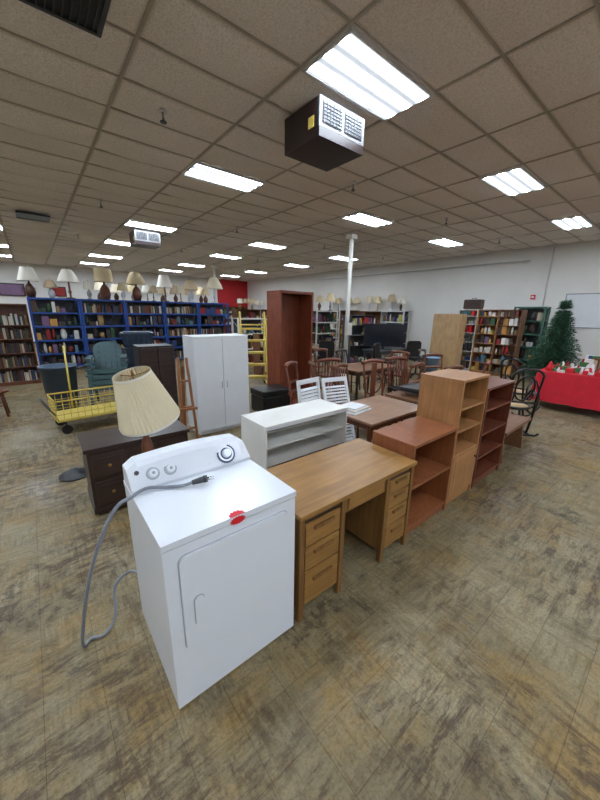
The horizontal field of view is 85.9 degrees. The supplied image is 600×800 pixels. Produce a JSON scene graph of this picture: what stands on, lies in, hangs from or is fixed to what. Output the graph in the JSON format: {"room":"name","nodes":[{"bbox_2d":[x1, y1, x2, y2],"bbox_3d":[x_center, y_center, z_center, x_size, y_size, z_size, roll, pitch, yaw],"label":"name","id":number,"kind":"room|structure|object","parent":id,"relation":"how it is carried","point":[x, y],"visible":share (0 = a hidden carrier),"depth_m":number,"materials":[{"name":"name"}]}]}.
{"room":"second-hand shop","nodes":[
{"label":"second-hand shop","id":0,"kind":"room"},
{"bbox_2d":[0,262,247,341],"bbox_3d":[-12.034,-5.288,17.897,20.800,4.010,0.150,-11,19,-38],"label":"wall","id":1,"kind":"structure","parent":0,"point":[232,290],"depth_m":18.13,"materials":[{"name":"beige paint"}]},
{"bbox_2d":[0,283,25,295],"bbox_3d":[-14.198,-5.439,15.864,1.000,0.600,0.035,-11,19,-38],"label":"framed picture","id":2,"kind":"object","parent":1,"relation":"attached to","point":[6,289],"visible":1,"depth_m":15.86,"materials":[{"name":"purple wood"}]},
{"bbox_2d":[49,287,66,296],"bbox_3d":[-12.762,-5.723,16.994,0.700,0.500,0.035,-11,19,-38],"label":"framed picture","id":3,"kind":"object","parent":1,"relation":"attached to","point":[60,291],"visible":0.61,"depth_m":17.04,"materials":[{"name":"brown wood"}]},
{"bbox_2d":[0,343,599,799],"bbox_3d":[-3.205,-0.277,7.934,20.800,0.100,28.000,-11,19,-38],"label":"floor","id":4,"kind":"structure","parent":0,"point":[462,663],"depth_m":1.75,"materials":[{"name":"plastic"}]},
{"bbox_2d":[0,388,10,416],"bbox_3d":[-5.215,0.056,5.531,0.400,0.463,0.400,-11,19,-38],"label":"wooden stool","id":5,"kind":"object","parent":4,"relation":"on","point":[2,390],"visible":1,"depth_m":5.53,"materials":[{"name":"brown wood"}]},
{"bbox_2d":[0,303,41,386],"bbox_3d":[-6.931,-1.303,7.657,0.950,1.900,0.320,-11,19,-38],"label":"bookcase","id":6,"kind":"object","parent":4,"relation":"on","point":[18,358],"visible":1,"depth_m":7.71,"materials":[{"name":"brown wood"}]},
{"bbox_2d":[26,297,87,366],"bbox_3d":[-7.316,-1.999,9.797,1.220,2.100,0.500,-11,19,-38],"label":"metal shelf","id":7,"kind":"object","parent":4,"relation":"on","point":[57,323],"visible":0.9,"depth_m":9.76,"materials":[{"name":"blue metal"}]},
{"bbox_2d":[17,265,39,296],"bbox_3d":[-7.741,-3.382,9.187,0.526,0.867,0.526,-11,19,-38],"label":"table lamp","id":8,"kind":"object","parent":7,"relation":"on","point":[28,274],"visible":0.89,"depth_m":9.09,"materials":[{"name":"fabric"}]},
{"bbox_2d":[43,279,57,297],"bbox_3d":[-7.240,-3.254,9.352,0.350,0.549,0.350,-11,19,-38],"label":"table lamp","id":9,"kind":"object","parent":7,"relation":"on","point":[50,284],"visible":1,"depth_m":9.31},
{"bbox_2d":[57,269,79,298],"bbox_3d":[-7.011,-3.550,9.755,0.583,0.916,0.583,-11,19,-38],"label":"table lamp","id":10,"kind":"object","parent":7,"relation":"on","point":[65,275],"visible":0.95,"depth_m":9.58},
{"bbox_2d":[35,363,79,410],"bbox_3d":[-4.458,-0.246,6.015,0.590,0.810,0.590,3,15,5],"label":"trash can","id":11,"kind":"object","parent":4,"relation":"on","point":[54,379],"visible":0.77,"depth_m":5.82,"materials":[{"name":"plastic"}]},
{"bbox_2d":[59,467,85,481],"bbox_3d":[-2.550,0.810,3.642,0.300,0.090,0.300,-11,19,-38],"label":"stand base","id":12,"kind":"object","parent":4,"relation":"on","point":[74,474],"visible":0.94,"depth_m":3.60,"materials":[{"name":"grey plastic"}]},
{"bbox_2d":[37,346,116,433],"bbox_3d":[-3.414,-0.208,5.107,0.646,1.250,1.204,16,21,43],"label":"wire cart","id":13,"kind":"object","parent":4,"relation":"on","point":[62,416],"visible":0.72,"depth_m":5.07,"materials":[{"name":"paint"}]},
{"bbox_2d":[79,299,127,364],"bbox_3d":[-6.357,-2.189,10.551,1.220,2.100,0.500,-11,19,-38],"label":"metal shelf","id":14,"kind":"object","parent":4,"relation":"on","point":[103,320],"visible":0.53,"depth_m":10.40,"materials":[{"name":"blue metal"}]},
{"bbox_2d":[83,280,93,298],"bbox_3d":[-6.510,-3.405,9.924,0.290,0.563,0.290,-11,19,-38],"label":"table lamp","id":15,"kind":"object","parent":14,"relation":"on","point":[87,284],"visible":0.92,"depth_m":9.83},
{"bbox_2d":[93,265,112,299],"bbox_3d":[-6.280,-3.758,10.312,0.539,1.046,0.539,-11,19,-38],"label":"table lamp","id":16,"kind":"object","parent":14,"relation":"on","point":[103,275],"visible":1,"depth_m":10.17,"materials":[{"name":"fabric"}]},
{"bbox_2d":[84,341,127,404],"bbox_3d":[-3.798,-0.535,6.395,0.680,1.190,0.746,-6,17,-24],"label":"patio chairs","id":17,"kind":"object","parent":4,"relation":"on","point":[109,360],"visible":0.82,"depth_m":6.43,"materials":[{"name":"teal plastic"}]},
{"bbox_2d":[76,420,189,514],"bbox_3d":[-1.641,0.630,3.276,0.920,0.660,0.515,-11,19,-38],"label":"dresser","id":18,"kind":"object","parent":4,"relation":"on","point":[104,451],"visible":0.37,"depth_m":2.95,"materials":[{"name":"brown wood"}]},
{"bbox_2d":[120,331,153,368],"bbox_3d":[-3.756,-0.926,7.549,0.750,1.335,0.595,-9,18,-33],"label":"storage tote","id":19,"kind":"object","parent":4,"relation":"on","point":[130,338],"visible":0.34,"depth_m":7.22,"materials":[{"name":"plastic"}]},
{"bbox_2d":[122,300,166,343],"bbox_3d":[-5.398,-2.379,11.306,1.220,2.100,0.500,-11,19,-38],"label":"metal shelf","id":20,"kind":"object","parent":4,"relation":"on","point":[140,315],"visible":0.49,"depth_m":11.17,"materials":[{"name":"blue metal"}]},
{"bbox_2d":[117,282,128,299],"bbox_3d":[-5.780,-3.556,10.497,0.350,0.577,0.350,-11,19,-38],"label":"table lamp","id":21,"kind":"object","parent":20,"relation":"on","point":[121,286],"visible":0.93,"depth_m":10.40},
{"bbox_2d":[125,271,145,300],"bbox_3d":[-5.550,-3.883,10.891,0.640,1.006,0.640,-11,19,-38],"label":"table lamp","id":22,"kind":"object","parent":20,"relation":"on","point":[134,278],"visible":1,"depth_m":10.76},
{"bbox_2d":[112,366,179,452],"bbox_3d":[-1.058,0.479,2.350,0.401,1.461,0.404,-11,19,-38],"label":"table lamp","id":23,"kind":"object","parent":4,"relation":"on","point":[144,407],"visible":0.8,"depth_m":2.08,"materials":[{"name":"beige fabric"}]},
{"bbox_2d":[132,343,179,420],"bbox_3d":[-2.264,-0.215,5.115,0.500,1.300,0.420,-11,19,-38],"label":"cabinet","id":24,"kind":"object","parent":4,"relation":"on","point":[160,358],"visible":0.39,"depth_m":4.91,"materials":[{"name":"brown wood"}]},
{"bbox_2d":[160,302,199,358],"bbox_3d":[-4.439,-2.568,12.060,1.220,2.100,0.500,-11,19,-38],"label":"metal shelf","id":25,"kind":"object","parent":4,"relation":"on","point":[179,316],"visible":0.61,"depth_m":11.89,"materials":[{"name":"blue metal"}]},
{"bbox_2d":[156,274,172,301],"bbox_3d":[-4.821,-3.992,11.475,0.566,0.934,0.566,-11,19,-38],"label":"table lamp","id":26,"kind":"object","parent":25,"relation":"on","point":[163,281],"visible":1,"depth_m":11.27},
{"bbox_2d":[184,280,197,301],"bbox_3d":[-4.091,-4.109,12.057,0.558,0.877,0.558,-11,19,-38],"label":"table lamp","id":27,"kind":"object","parent":25,"relation":"on","point":[190,285],"visible":0.86,"depth_m":11.89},
{"bbox_2d":[176,357,198,438],"bbox_3d":[-1.496,0.071,4.210,0.240,1.250,0.474,-7,17,-28],"label":"wooden easel","id":28,"kind":"object","parent":4,"relation":"on","point":[181,381],"visible":0.75,"depth_m":4.10,"materials":[{"name":"brown wood"}]},
{"bbox_2d":[122,433,295,708],"bbox_3d":[-0.496,0.834,1.829,0.689,1.070,0.684,-11,19,-38],"label":"dryer","id":29,"kind":"object","parent":4,"relation":"on","point":[214,559],"visible":0.99,"depth_m":1.60,"materials":[{"name":"white metal"}]},
{"bbox_2d":[81,475,213,647],"bbox_3d":[-0.842,0.905,1.732,0.704,0.974,0.403,3,15,6],"label":"power cord","id":30,"kind":"object","parent":29,"relation":"attached to","point":[203,479],"visible":0.99,"depth_m":1.67,"materials":[{"name":"grey plastic"}]},
{"bbox_2d":[194,303,229,334],"bbox_3d":[-3.480,-2.758,12.815,1.220,2.100,0.500,-11,19,-38],"label":"metal shelf","id":31,"kind":"object","parent":4,"relation":"on","point":[211,315],"visible":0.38,"depth_m":12.62,"materials":[{"name":"blue metal"}]},
{"bbox_2d":[206,275,222,302],"bbox_3d":[-3.360,-4.332,12.610,0.662,1.040,0.662,-11,19,-38],"label":"table lamp","id":32,"kind":"object","parent":31,"relation":"on","point":[213,283],"visible":0.88,"depth_m":12.38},
{"bbox_2d":[182,334,248,434],"bbox_3d":[-1.277,-0.267,5.043,0.870,1.470,0.450,-11,19,-38],"label":"storage cabinet","id":33,"kind":"object","parent":4,"relation":"on","point":[218,363],"visible":0.93,"depth_m":4.85,"materials":[{"name":"laminate"}]},
{"bbox_2d":[223,307,233,333],"bbox_3d":[-5.255,-5.575,22.998,1.050,2.100,0.350,-11,19,-38],"label":"bookcase","id":34,"kind":"object","parent":4,"relation":"on","point":[230,308],"visible":0.31,"depth_m":23.13,"materials":[{"name":"blue wood"}]},
{"bbox_2d":[233,309,259,318],"bbox_3d":[-2.303,-2.971,14.048,1.100,1.900,0.350,-11,19,-38],"label":"wooden bookcase","id":35,"kind":"object","parent":4,"relation":"on","point":[245,313],"visible":0.18,"depth_m":13.90,"materials":[{"name":"brown wood"}]},
{"bbox_2d":[231,318,266,362],"bbox_3d":[-1.700,-2.012,11.149,1.200,1.600,0.450,-11,19,-38],"label":"shelf","id":36,"kind":"object","parent":4,"relation":"on","point":[234,322],"visible":0.27,"depth_m":10.97,"materials":[{"name":"paint"}]},
{"bbox_2d":[239,311,267,384],"bbox_3d":[-1.139,-1.232,7.914,0.643,1.818,0.810,-3,16,-14],"label":"step ladder","id":37,"kind":"object","parent":4,"relation":"on","point":[264,340],"visible":0.65,"depth_m":7.96,"materials":[{"name":"yellow paint"}]},
{"bbox_2d":[253,333,266,374],"bbox_3d":[-0.897,-1.418,9.787,1.000,1.200,0.350,-11,19,-38],"label":"shelf","id":38,"kind":"object","parent":4,"relation":"on","point":[257,346],"visible":0.3,"depth_m":9.51,"materials":[{"name":"brown wood"}]},
{"bbox_2d":[250,384,291,411],"bbox_3d":[-0.542,-0.011,6.071,0.640,0.460,0.470,-11,19,-38],"label":"ottoman","id":39,"kind":"object","parent":4,"relation":"on","point":[265,397],"visible":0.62,"depth_m":5.89,"materials":[{"name":"leather"}]},
{"bbox_2d":[267,290,313,400],"bbox_3d":[-0.209,-1.110,6.772,0.850,2.220,0.450,-11,19,-38],"label":"bookcase","id":40,"kind":"object","parent":4,"relation":"on","point":[289,313],"visible":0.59,"depth_m":6.80,"materials":[{"name":"wood"}]},
{"bbox_2d":[283,361,314,404],"bbox_3d":[0.045,-0.061,5.115,0.542,1.084,0.458,7,16,20],"label":"dining chair","id":41,"kind":"object","parent":4,"relation":"on","point":[295,401],"visible":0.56,"depth_m":5.03,"materials":[{"name":"brown wood"}]},
{"bbox_2d":[296,377,320,402],"bbox_3d":[0.152,0.213,4.304,0.186,0.992,0.420,15,20,41],"label":"chair","id":42,"kind":"object","parent":4,"relation":"on","point":[301,399],"visible":0.26,"depth_m":4.24,"materials":[{"name":"white wood"}]},
{"bbox_2d":[308,361,339,401],"bbox_3d":[0.406,-0.144,5.500,0.542,1.054,0.458,-1,15,-9],"label":"dining chair","id":43,"kind":"object","parent":4,"relation":"on","point":[313,366],"visible":0.35,"depth_m":5.32,"materials":[{"name":"brown wood"}]},
{"bbox_2d":[312,310,337,357],"bbox_3d":[0.987,-2.790,13.594,1.200,1.900,0.450,-11,19,-38],"label":"shelf","id":44,"kind":"object","parent":4,"relation":"on","point":[322,320],"visible":0.69,"depth_m":13.52,"materials":[{"name":"paint"}]},
{"bbox_2d":[309,358,340,400],"bbox_3d":[0.465,-0.338,6.247,0.458,1.034,0.542,-4,16,-19],"label":"dining chair","id":45,"kind":"object","parent":4,"relation":"on","point":[338,360],"visible":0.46,"depth_m":5.98,"materials":[{"name":"brown wood"}]},
{"bbox_2d":[315,341,336,372],"bbox_3d":[0.758,-1.236,9.508,0.630,1.049,0.596,1,15,1],"label":"office chair","id":46,"kind":"object","parent":4,"relation":"on","point":[329,345],"visible":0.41,"depth_m":9.19,"materials":[{"name":"fabric"}]},
{"bbox_2d":[312,348,339,391],"bbox_3d":[0.594,-0.658,7.427,0.458,1.034,0.542,-11,19,-38],"label":"dining chair","id":47,"kind":"object","parent":4,"relation":"on","point":[317,349],"visible":0.55,"depth_m":7.43,"materials":[{"name":"brown wood"}]},
{"bbox_2d":[324,310,340,348],"bbox_3d":[1.803,-3.782,17.177,0.450,1.950,1.200,-11,19,-38],"label":"metal shelf","id":48,"kind":"object","parent":4,"relation":"on","point":[333,325],"visible":0.22,"depth_m":16.87,"materials":[{"name":"metal"}]},
{"bbox_2d":[321,376,355,441],"bbox_3d":[0.553,0.171,4.585,0.420,0.950,0.370,-7,17,-26],"label":"chair","id":49,"kind":"object","parent":4,"relation":"on","point":[343,378],"visible":0.44,"depth_m":4.61,"materials":[{"name":"white wood"}]},
{"bbox_2d":[266,438,416,621],"bbox_3d":[0.260,0.852,2.417,1.145,0.750,0.585,-11,19,-38],"label":"wooden desk","id":50,"kind":"object","parent":4,"relation":"on","point":[359,486],"visible":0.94,"depth_m":2.19,"materials":[{"name":"brown wood"}]},
{"bbox_2d":[331,363,358,438],"bbox_3d":[0.780,-0.005,4.956,0.542,1.084,0.458,12,19,34],"label":"dining chair","id":51,"kind":"object","parent":4,"relation":"on","point":[337,365],"visible":0.41,"depth_m":4.95,"materials":[{"name":"brown wood"}]},
{"bbox_2d":[335,349,359,392],"bbox_3d":[1.161,-0.729,7.817,0.542,0.984,0.458,14,20,39],"label":"dining chair","id":52,"kind":"object","parent":4,"relation":"on","point":[337,352],"visible":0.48,"depth_m":7.83,"materials":[{"name":"brown wood"}]},
{"bbox_2d":[339,310,359,348],"bbox_3d":[2.590,-3.513,16.244,0.450,1.950,1.200,-11,19,-38],"label":"bookcase","id":53,"kind":"object","parent":4,"relation":"on","point":[352,312],"visible":0.16,"depth_m":16.46,"materials":[{"name":"brown wood"}]},
{"bbox_2d":[341,315,373,363],"bbox_3d":[2.062,-2.140,11.572,1.200,1.750,0.400,-11,19,-38],"label":"bookcase","id":54,"kind":"object","parent":4,"relation":"on","point":[355,341],"visible":0.61,"depth_m":11.55,"materials":[{"name":"wood"}]},
{"bbox_2d":[329,362,397,399],"bbox_3d":[1.360,-0.365,6.937,1.300,0.750,0.800,-11,19,-38],"label":"dining table","id":55,"kind":"object","parent":4,"relation":"on","point":[355,369],"visible":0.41,"depth_m":6.61,"materials":[{"name":"brown wood"}]},
{"bbox_2d":[357,311,380,358],"bbox_3d":[2.710,-2.578,12.930,1.000,1.900,0.400,-11,19,-38],"label":"bookcase","id":56,"kind":"object","parent":4,"relation":"on","point":[377,314],"visible":0.19,"depth_m":12.92,"materials":[{"name":"brown wood"}]},
{"bbox_2d":[339,395,416,442],"bbox_3d":[0.941,0.429,4.100,1.100,0.700,0.750,-11,19,-38],"label":"dining table","id":57,"kind":"object","parent":4,"relation":"on","point":[385,411],"visible":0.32,"depth_m":3.81,"materials":[{"name":"beige wood"}]},
{"bbox_2d":[342,402,371,414],"bbox_3d":[0.643,0.089,3.882,0.300,0.060,0.360,15,20,41],"label":"folded linens","id":58,"kind":"object","parent":57,"relation":"on","point":[354,408],"visible":0.79,"depth_m":3.81,"materials":[{"name":"white fabric"}]},
{"bbox_2d":[361,359,397,423],"bbox_3d":[1.290,-0.086,5.230,0.458,1.114,0.542,-7,17,-28],"label":"dining chair","id":59,"kind":"object","parent":4,"relation":"on","point":[373,374],"visible":0.61,"depth_m":5.31,"materials":[{"name":"brown wood"}]},
{"bbox_2d":[373,343,395,383],"bbox_3d":[2.293,-1.007,8.770,0.596,1.049,0.630,10,18,30],"label":"office chair","id":60,"kind":"object","parent":4,"relation":"on","point":[377,346],"visible":0.47,"depth_m":8.70,"materials":[{"name":"fabric"}]},
{"bbox_2d":[362,347,407,373],"bbox_3d":[2.781,-1.279,10.384,1.600,0.740,0.750,-11,19,-38],"label":"computer desk","id":61,"kind":"object","parent":4,"relation":"on","point":[370,350],"visible":0.34,"depth_m":10.00,"materials":[{"name":"grey wood"}]},
{"bbox_2d":[363,323,405,349],"bbox_3d":[2.622,-1.987,10.080,1.240,0.780,0.240,4,16,10],"label":"television","id":62,"kind":"object","parent":61,"relation":"on","point":[388,335],"visible":0.95,"depth_m":10.04,"materials":[{"name":"black plastic"}]},
{"bbox_2d":[380,311,409,354],"bbox_3d":[4.164,-2.975,14.378,0.450,1.950,1.200,-11,19,-38],"label":"metal shelf","id":63,"kind":"object","parent":4,"relation":"on","point":[391,317],"visible":0.36,"depth_m":14.11,"materials":[{"name":"metal"}]},
{"bbox_2d":[386,356,406,392],"bbox_3d":[1.933,-0.293,6.178,0.458,1.034,0.542,-4,16,-19],"label":"dining chair","id":64,"kind":"object","parent":4,"relation":"on","point":[394,388],"visible":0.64,"depth_m":6.25,"materials":[{"name":"brown wood"}]},
{"bbox_2d":[383,350,409,392],"bbox_3d":[2.286,-0.666,7.660,0.458,0.984,0.542,10,18,29],"label":"dining chair","id":65,"kind":"object","parent":4,"relation":"on","point":[395,351],"visible":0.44,"depth_m":7.66,"materials":[{"name":"brown wood"}]},
{"bbox_2d":[385,390,418,425],"bbox_3d":[1.842,0.243,4.840,1.000,0.700,0.700,-11,19,-38],"label":"dining table","id":66,"kind":"object","parent":4,"relation":"on","point":[409,397],"visible":0.09,"depth_m":4.61,"materials":[{"name":"brown wood"}]},
{"bbox_2d":[399,382,419,393],"bbox_3d":[1.702,-0.170,4.669,0.400,0.060,0.440,14,20,39],"label":"seat cushion","id":67,"kind":"object","parent":66,"relation":"on","point":[411,387],"visible":0.5,"depth_m":4.58,"materials":[{"name":"leather"}]},
{"bbox_2d":[383,362,425,421],"bbox_3d":[1.758,-0.140,5.514,0.458,1.084,0.542,-13,21,-42],"label":"dining chair","id":68,"kind":"object","parent":4,"relation":"on","point":[421,364],"visible":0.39,"depth_m":5.21,"materials":[{"name":"brown wood"}]},
{"bbox_2d":[400,354,419,384],"bbox_3d":[2.265,-0.393,6.563,0.542,1.034,0.458,10,18,29],"label":"dining chair","id":69,"kind":"object","parent":4,"relation":"on","point":[401,355],"visible":0.35,"depth_m":6.58,"materials":[{"name":"brown wood"}]},
{"bbox_2d":[372,416,458,533],"bbox_3d":[1.026,0.666,2.955,0.716,0.850,0.408,-11,19,-38],"label":"bookcase","id":70,"kind":"object","parent":4,"relation":"on","point":[429,442],"visible":0.56,"depth_m":2.95,"materials":[{"name":"brown wood"}]},
{"bbox_2d":[406,341,427,377],"bbox_3d":[3.457,-1.202,9.559,0.630,1.049,0.596,-1,15,-9],"label":"office chair","id":71,"kind":"object","parent":4,"relation":"on","point":[413,347],"visible":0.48,"depth_m":9.64,"materials":[{"name":"fabric"}]},
{"bbox_2d":[421,356,440,372],"bbox_3d":[3.985,-1.041,9.895,0.548,0.580,0.548,3,15,5],"label":"recycling bin","id":72,"kind":"object","parent":4,"relation":"on","point":[432,360],"visible":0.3,"depth_m":9.67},
{"bbox_2d":[423,353,442,372],"bbox_3d":[2.861,-0.441,6.778,0.458,1.034,0.542,-1,15,-9],"label":"dining chair","id":73,"kind":"object","parent":4,"relation":"on","point":[428,354],"visible":0.38,"depth_m":6.86,"materials":[{"name":"brown wood"}]},
{"bbox_2d":[429,314,466,369],"bbox_3d":[4.841,-1.888,10.640,0.400,1.850,0.900,-11,19,-38],"label":"bookcase","id":74,"kind":"object","parent":4,"relation":"on","point":[448,330],"visible":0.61,"depth_m":10.40,"materials":[{"name":"brown wood"}]},
{"bbox_2d":[416,368,489,504],"bbox_3d":[1.521,0.360,3.309,0.545,1.270,0.440,-11,19,-38],"label":"bookcase","id":75,"kind":"object","parent":4,"relation":"on","point":[454,397],"visible":0.66,"depth_m":3.16,"materials":[{"name":"brown wood"}]},
{"bbox_2d":[459,309,478,370],"bbox_3d":[5.617,-2.010,10.851,0.400,2.000,0.610,-11,19,-38],"label":"bookcase","id":76,"kind":"object","parent":4,"relation":"on","point":[472,314],"visible":0.41,"depth_m":10.72,"materials":[{"name":"white paint"}]},
{"bbox_2d":[463,298,484,308],"bbox_3d":[5.649,-3.131,10.462,0.220,0.349,0.550,-11,19,-38],"label":"suitcase","id":77,"kind":"object","parent":76,"relation":"on","point":[474,303],"visible":0.94,"depth_m":10.36,"materials":[{"name":"brown leather"}]},
{"bbox_2d":[469,309,499,373],"bbox_3d":[6.007,-1.877,10.388,0.400,2.000,0.610,-11,19,-38],"label":"bookcase","id":78,"kind":"object","parent":4,"relation":"on","point":[487,320],"visible":0.87,"depth_m":10.37,"materials":[{"name":"brown wood"}]},
{"bbox_2d":[471,377,514,488],"bbox_3d":[2.059,0.339,3.704,0.720,1.120,0.320,-11,19,-38],"label":"bookcase","id":79,"kind":"object","parent":4,"relation":"on","point":[500,391],"visible":0.45,"depth_m":3.76,"materials":[{"name":"brown wood"}]},
{"bbox_2d":[489,310,527,376],"bbox_3d":[6.397,-1.743,9.925,0.400,2.000,0.610,-11,19,-38],"label":"bookcase","id":80,"kind":"object","parent":4,"relation":"on","point":[511,323],"visible":0.92,"depth_m":9.86,"materials":[{"name":"brown wood"}]},
{"bbox_2d":[499,413,530,463],"bbox_3d":[2.784,0.505,4.434,1.000,0.440,0.360,-12,20,-40],"label":"wooden bench","id":81,"kind":"object","parent":4,"relation":"on","point":[513,436],"visible":0.44,"depth_m":4.55,"materials":[{"name":"brown wood"}]},
{"bbox_2d":[500,358,540,416],"bbox_3d":[4.133,-0.266,6.096,0.967,1.099,0.517,-7,17,-28],"label":"rocking chair","id":82,"kind":"object","parent":4,"relation":"on","point":[519,391],"visible":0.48,"depth_m":5.91,"materials":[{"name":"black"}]},
{"bbox_2d":[510,368,545,436],"bbox_3d":[3.444,-0.021,5.157,0.517,1.099,0.967,5,16,15],"label":"rocking chair","id":83,"kind":"object","parent":4,"relation":"on","point":[519,405],"visible":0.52,"depth_m":4.91,"materials":[{"name":"black wood"}]},
{"bbox_2d":[514,307,550,374],"bbox_3d":[7.184,-1.869,10.245,0.450,2.100,0.850,-11,19,-38],"label":"metal shelf","id":84,"kind":"object","parent":4,"relation":"on","point":[537,318],"visible":0.56,"depth_m":10.09,"materials":[{"name":"metal"}]},
{"bbox_2d":[520,300,582,378],"bbox_3d":[6.934,-1.530,8.658,1.635,2.273,1.668,-2,16,-9],"label":"tree","id":85,"kind":"object","parent":4,"relation":"on","point":[557,350],"visible":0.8,"depth_m":8.55,"materials":[{"name":"plastic"}]},
{"bbox_2d":[528,361,599,410],"bbox_3d":[5.934,-0.157,6.038,1.013,0.976,2.554,-11,19,-38],"label":"table","id":86,"kind":"object","parent":4,"relation":"on","point":[578,387],"visible":1,"depth_m":6.25,"materials":[{"name":"red fabric"}]},
{"bbox_3d":[7.020,-0.291,7.044,0.800,0.740,1.600,-11,19,-38],"label":"folding table","id":87,"kind":"object","parent":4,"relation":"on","visible":0},
{"bbox_2d":[579,355,599,367],"bbox_3d":[7.021,-0.766,6.907,0.717,0.246,1.485,-11,19,-38],"label":"goods","id":88,"kind":"object","parent":87,"relation":"on","point":[589,360],"visible":0.83,"depth_m":7.16},
{"bbox_3d":[-8.367,-3.287,14.434,1.250,2.100,0.500,-11,19,-38],"label":"metal shelf","id":89,"kind":"object","parent":4,"relation":"on","visible":0},
{"bbox_2d":[110,284,121,299],"bbox_3d":[-8.129,-4.732,14.218,0.486,0.802,0.486,-11,19,-38],"label":"table lamp","id":90,"kind":"object","parent":89,"relation":"on","point":[113,289],"visible":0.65,"depth_m":14.04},
{"bbox_3d":[-0.030,0.742,3.351,1.120,0.460,0.520,-11,19,-38],"label":"sideboard","id":91,"kind":"object","parent":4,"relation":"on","visible":0},
{"bbox_2d":[241,399,347,469],"bbox_3d":[-0.035,0.311,3.249,1.020,0.420,0.420,-11,19,-38],"label":"display shelf","id":92,"kind":"object","parent":91,"relation":"on","point":[273,437],"visible":0.83,"depth_m":3.16,"materials":[{"name":"beige laminate"}]},
{"bbox_2d":[0,0,599,280],"bbox_3d":[-3.138,-4.131,6.879,20.800,0.128,28.000,-11,19,-38],"label":"ceiling","id":93,"kind":"structure","parent":0,"point":[513,83],"depth_m":3.93,"materials":[{"name":"tile"}]},
{"bbox_2d":[15,211,49,222],"bbox_3d":[-6.266,-4.295,7.556,0.620,0.035,0.620,-11,19,-38],"label":"ceiling return vent","id":94,"kind":"object","parent":93,"relation":"in","point":[19,214],"depth_m":7.52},
{"bbox_2d":[19,0,110,37],"bbox_3d":[-1.593,-2.715,2.080,0.620,0.035,0.620,-11,19,-38],"label":"ceiling return vent","id":95,"kind":"object","parent":93,"relation":"in","point":[90,16],"depth_m":2.29,"materials":[{"name":"metal"}]},
{"bbox_2d":[103,239,129,245],"bbox_3d":[-5.856,-5.239,10.792,1.210,0.028,0.600,-11,19,-38],"label":"recessed light","id":96,"kind":"object","parent":93,"relation":"in","point":[108,241],"visible":0.57,"depth_m":10.60,"materials":[{"name":"white"}]},
{"bbox_2d":[129,229,160,248],"bbox_3d":[-4.342,-4.512,9.014,0.664,0.400,0.594,-11,19,-38],"label":"heater","id":97,"kind":"object","parent":93,"relation":"hanging from","point":[141,239],"depth_m":8.84,"materials":[{"name":"metal"}]},
{"bbox_2d":[123,220,177,232],"bbox_3d":[-3.935,-4.582,8.515,1.210,0.028,0.600,-11,19,-38],"label":"recessed light","id":98,"kind":"object","parent":93,"relation":"in","point":[131,223],"visible":0.94,"depth_m":8.48,"materials":[{"name":"white"}]},
{"bbox_2d":[182,161,264,192],"bbox_3d":[-1.246,-3.663,5.328,1.210,0.028,0.600,-11,19,-38],"label":"recessed light","id":99,"kind":"object","parent":93,"relation":"in","point":[198,170],"visible":1,"depth_m":5.27,"materials":[{"name":"white"}]},
{"bbox_2d":[247,241,286,249],"bbox_3d":[-1.093,-5.144,10.751,1.210,0.028,0.600,-11,19,-38],"label":"recessed light","id":100,"kind":"object","parent":93,"relation":"in","point":[256,244],"visible":1,"depth_m":10.68,"materials":[{"name":"white"}]},
{"bbox_2d":[285,94,364,171],"bbox_3d":[0.269,-2.940,3.564,0.664,0.400,0.594,-11,19,-38],"label":"air purifier","id":101,"kind":"object","parent":93,"relation":"hanging from","point":[324,135],"depth_m":3.41,"materials":[{"name":"metal"}]},
{"bbox_2d":[341,211,393,227],"bbox_3d":[1.596,-4.226,7.564,1.210,0.028,0.600,-11,19,-38],"label":"recessed light","id":102,"kind":"object","parent":93,"relation":"in","point":[360,217],"visible":1,"depth_m":7.50,"materials":[{"name":"white"}]},
{"bbox_2d":[302,25,433,121],"bbox_3d":[0.675,-3.007,3.051,1.210,0.028,0.600,-11,19,-38],"label":"recessed light","id":103,"kind":"object","parent":93,"relation":"in","point":[352,65],"visible":1,"depth_m":2.97,"materials":[{"name":"white"}]},
{"bbox_2d":[426,238,464,246],"bbox_3d":[4.439,-4.788,9.800,1.210,0.028,0.600,-11,19,-38],"label":"recessed light","id":104,"kind":"object","parent":93,"relation":"in","point":[445,242],"visible":1,"depth_m":9.75,"materials":[{"name":"white"}]},
{"bbox_2d":[479,165,547,196],"bbox_3d":[3.517,-3.569,5.287,1.210,0.028,0.600,-11,19,-38],"label":"recessed light","id":105,"kind":"object","parent":93,"relation":"in","point":[516,180],"visible":1,"depth_m":5.23,"materials":[{"name":"white"}]},
{"bbox_2d":[549,215,594,229],"bbox_3d":[6.360,-4.131,7.524,1.210,0.028,0.600,-11,19,-38],"label":"recessed light","id":106,"kind":"object","parent":93,"relation":"in","point":[579,221],"visible":1,"depth_m":7.46,"materials":[{"name":"white"}]},
{"bbox_2d":[341,234,357,375],"bbox_3d":[1.378,-2.614,9.245,0.220,3.870,0.230,-11,19,-38],"label":"support column","id":107,"kind":"structure","parent":0,"point":[351,237],"depth_m":9.10,"materials":[{"name":"metal"}]},
{"bbox_2d":[247,240,599,364],"bbox_3d":[4.964,-3.868,13.791,0.150,4.010,28.000,-11,19,-38],"label":"wall","id":108,"kind":"structure","parent":0,"point":[575,268],"depth_m":12.03,"materials":[{"name":"beige paint"}]},
{"bbox_2d":[319,259,530,279],"bbox_3d":[4.236,-5.549,14.032,0.170,0.060,10.000,-11,19,-38],"label":"pipe","id":109,"kind":"object","parent":108,"relation":"attached to","point":[525,259],"visible":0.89,"depth_m":12.44,"materials":[{"name":"metal"}]},
{"bbox_2d":[563,293,599,328],"bbox_3d":[8.606,-2.579,9.330,0.040,1.000,1.600,-11,19,-38],"label":"whiteboard","id":110,"kind":"object","parent":108,"relation":"attached to","point":[586,308],"visible":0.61,"depth_m":9.51,"materials":[{"name":"white laminate"}]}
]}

